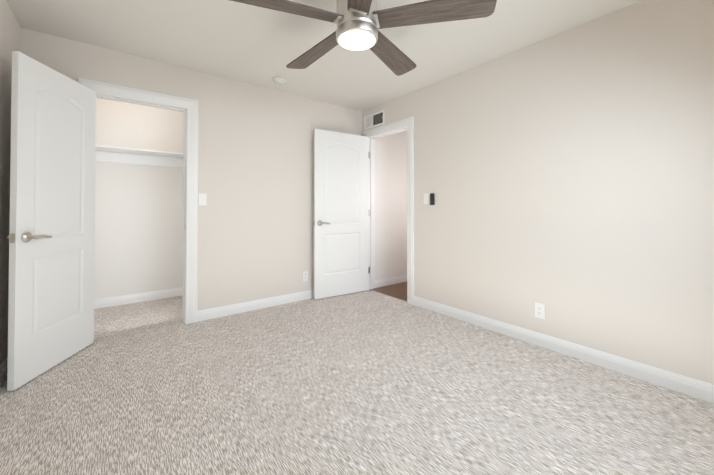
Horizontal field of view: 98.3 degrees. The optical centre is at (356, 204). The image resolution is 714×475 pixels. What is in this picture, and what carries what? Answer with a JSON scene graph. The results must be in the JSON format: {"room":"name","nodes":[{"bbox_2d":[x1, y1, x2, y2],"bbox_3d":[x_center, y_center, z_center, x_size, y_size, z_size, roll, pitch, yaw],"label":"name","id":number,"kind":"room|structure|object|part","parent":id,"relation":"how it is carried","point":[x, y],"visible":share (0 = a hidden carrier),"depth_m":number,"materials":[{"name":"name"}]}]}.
{"room":"empty bedroom","nodes":[
{"label":"empty bedroom","id":0,"kind":"room"},
{"bbox_2d":[0,0,20,365],"bbox_3d":[-1.679,-0.105,1.126,0.120,2.430,5.240,1,-1,-38],"label":"wall","id":1,"kind":"structure","parent":0,"point":[10,34],"depth_m":2.00,"materials":[{"name":"white paint"}]},
{"bbox_2d":[0,356,7,385],"bbox_3d":[-1.288,1.055,0.718,0.014,0.100,3.900,1,-1,-38],"label":"baseboard","id":2,"kind":"structure","parent":1,"relation":"attached to","point":[3,369],"depth_m":1.97,"materials":[{"name":"white paint"}]},
{"bbox_2d":[95,98,183,298],"bbox_3d":[-2.361,-0.071,3.836,2.120,2.430,0.120,1,-1,-38],"label":"wall","id":3,"kind":"structure","parent":0,"point":[138,228],"depth_m":3.59,"materials":[{"name":"white paint"}]},
{"bbox_2d":[94,287,182,308],"bbox_3d":[-2.368,1.092,3.731,2.000,0.100,0.015,1,-1,-38],"label":"baseboard","id":4,"kind":"structure","parent":3,"relation":"attached to","point":[129,299],"depth_m":3.57,"materials":[{"name":"white paint"}]},
{"bbox_2d":[96,145,182,167],"bbox_3d":[-2.277,-0.531,3.636,2.000,0.134,0.308,1,-1,-38],"label":"closet shelf","id":5,"kind":"object","parent":3,"relation":"attached to","point":[111,154],"visible":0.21,"depth_m":3.54,"materials":[{"name":"white paint"}]},
{"bbox_2d":[20,28,361,310],"bbox_3d":[-1.245,-0.078,3.309,3.240,2.430,0.120,1,-1,-38],"label":"wall","id":6,"kind":"structure","parent":0,"point":[256,186],"depth_m":3.26,"materials":[{"name":"white paint"}]},
{"bbox_2d":[7,51,95,390],"bbox_3d":[-2.100,0.098,2.174,0.162,2.030,0.670,0,-1,-7],"label":"closet door","id":7,"kind":"structure","parent":6,"relation":"in","point":[50,236],"depth_m":2.07,"materials":[{"name":"white paint"}]},
{"bbox_2d":[78,77,197,340],"bbox_3d":[-1.924,0.059,2.770,0.873,2.142,0.140,1,-1,-38],"label":"trim","id":8,"kind":"structure","parent":6,"relation":"attached to","point":[188,107],"depth_m":2.94,"materials":[{"name":"white paint"}]},
{"bbox_2d":[198,193,206,204],"bbox_3d":[-1.511,-0.046,3.020,0.072,0.117,0.010,1,-1,-38],"label":"light switch","id":9,"kind":"object","parent":6,"relation":"attached to","point":[202,198],"visible":1,"depth_m":3.02,"materials":[{"name":"white plastic"}]},
{"bbox_2d":[197,289,313,321],"bbox_3d":[-1.204,1.086,3.242,3.240,0.100,0.014,1,-1,-38],"label":"baseboard","id":10,"kind":"structure","parent":6,"relation":"attached to","point":[217,312],"depth_m":3.30,"materials":[{"name":"white paint"}]},
{"bbox_2d":[302,271,307,281],"bbox_3d":[-0.620,0.867,3.701,0.072,0.117,0.008,1,-1,-38],"label":"electrical outlet","id":11,"kind":"object","parent":6,"relation":"attached to","point":[305,276],"visible":1,"depth_m":3.70,"materials":[{"name":"white plastic"}]},
{"bbox_2d":[6,0,642,110],"bbox_3d":[0.566,-1.349,2.882,5.800,0.100,5.240,1,-1,-38],"label":"ceiling","id":12,"kind":"structure","parent":0,"point":[248,44],"depth_m":2.40,"materials":[{"name":"white paint"}]},
{"bbox_2d":[273,76,285,83],"bbox_3d":[-0.799,-1.275,3.189,0.132,0.040,0.132,1,-1,-38],"label":"smoke detector","id":13,"kind":"object","parent":12,"relation":"attached to","point":[279,80],"visible":1,"depth_m":3.15,"materials":[{"name":"white plastic"}]},
{"bbox_2d":[230,0,496,75],"bbox_3d":[-0.034,-1.105,1.758,1.398,0.416,1.348,1,-1,-38],"label":"fan","id":14,"kind":"object","parent":12,"relation":"hanging from","point":[360,23],"visible":1,"depth_m":1.65,"materials":[{"name":"grey wood"}]},
{"bbox_3d":[-0.378,-1.011,1.572,0.627,0.014,0.165,0,12,-22],"label":"blade","id":15,"kind":"part","parent":14,"relation":"part of","materials":[{"name":"brown wood"}]},
{"bbox_3d":[-0.261,-1.005,2.036,0.165,0.014,0.627,-16,10,-39],"label":"blade","id":16,"kind":"part","parent":14,"relation":"part of","materials":[{"name":"brown wood"}]},
{"bbox_3d":[0.026,-1.014,1.318,0.165,0.014,0.627,13,-2,-4],"label":"blade","id":17,"kind":"part","parent":14,"relation":"part of","materials":[{"name":"brown wood"}]},
{"bbox_3d":[0.216,-1.005,2.067,0.165,0.014,0.627,-16,-9,31],"label":"blade","id":18,"kind":"part","parent":14,"relation":"part of","materials":[{"name":"brown wood"}]},
{"bbox_3d":[0.394,-1.010,1.623,0.627,0.014,0.165,0,-14,14],"label":"blade","id":19,"kind":"part","parent":14,"relation":"part of","materials":[{"name":"brown wood"}]},
{"bbox_2d":[0,290,713,474],"bbox_3d":[-0.390,1.147,2.109,3.380,0.050,5.240,1,-1,-38],"label":"floor","id":20,"kind":"structure","parent":0,"point":[369,382],"depth_m":1.72,"materials":[{"name":"beige carpet"}]},
{"bbox_2d":[369,282,406,300],"bbox_3d":[1.461,1.176,4.455,2.420,0.050,1.381,1,-1,-38],"label":"floor","id":21,"kind":"structure","parent":0,"point":[398,290],"depth_m":4.10,"materials":[{"name":"brown wood"}]},
{"bbox_2d":[375,131,406,279],"bbox_3d":[1.115,-0.057,4.999,2.320,2.430,0.120,1,-1,-38],"label":"wall","id":22,"kind":"structure","parent":0,"point":[390,206],"depth_m":4.42,"materials":[{"name":"white paint"}]},
{"bbox_2d":[375,274,406,287],"bbox_3d":[1.108,1.107,4.895,2.200,0.100,0.015,1,-1,-38],"label":"baseboard","id":23,"kind":"structure","parent":22,"relation":"attached to","point":[390,281],"depth_m":4.38,"materials":[{"name":"white paint"}]},
{"bbox_2d":[362,0,713,384],"bbox_3d":[1.278,-0.085,2.797,0.120,2.430,4.020,1,-1,-38],"label":"wall","id":24,"kind":"structure","parent":0,"point":[566,178],"depth_m":2.22,"materials":[{"name":"white paint"}]},
{"bbox_2d":[313,129,367,298],"bbox_3d":[-0.182,0.119,3.896,0.788,2.030,0.162,0,-1,-33],"label":"bedroom door","id":25,"kind":"structure","parent":24,"relation":"in","point":[340,222],"depth_m":3.86,"materials":[{"name":"white paint"}]},
{"bbox_2d":[364,110,383,129],"bbox_3d":[0.219,-1.104,4.068,0.012,0.185,0.405,1,-1,-38],"label":"air vent grille","id":26,"kind":"object","parent":24,"relation":"attached to","point":[376,119],"visible":1,"depth_m":4.06,"materials":[{"name":"white plastic"}]},
{"bbox_2d":[363,116,413,304],"bbox_3d":[0.408,0.073,3.903,0.140,2.142,0.914,1,-1,-38],"label":"trim","id":27,"kind":"structure","parent":24,"relation":"attached to","point":[399,126],"depth_m":3.72,"materials":[{"name":"white paint"}]},
{"bbox_2d":[424,193,428,203],"bbox_3d":[0.754,-0.057,3.365,0.010,0.117,0.072,1,-1,-38],"label":"light switch","id":28,"kind":"object","parent":24,"relation":"attached to","point":[426,198],"visible":1,"depth_m":3.36,"materials":[{"name":"white plastic"}]},
{"bbox_2d":[430,193,434,204],"bbox_3d":[0.802,-0.053,3.295,0.022,0.125,0.046,1,-1,-38],"label":"sensor","id":29,"kind":"object","parent":24,"relation":"attached to","point":[432,198],"visible":1,"depth_m":3.28,"materials":[{"name":"black plastic"}]},
{"bbox_2d":[534,302,544,318],"bbox_3d":[1.451,0.849,2.457,0.008,0.117,0.072,1,-1,-38],"label":"electrical outlet","id":30,"kind":"object","parent":24,"relation":"attached to","point":[539,311],"visible":1,"depth_m":2.45,"materials":[{"name":"white plastic"}]},
{"bbox_2d":[413,296,713,402],"bbox_3d":[1.261,1.079,2.694,0.014,0.100,3.900,1,-1,-38],"label":"baseboard","id":31,"kind":"structure","parent":24,"relation":"attached to","point":[698,389],"depth_m":2.19,"materials":[{"name":"white paint"}]}
]}

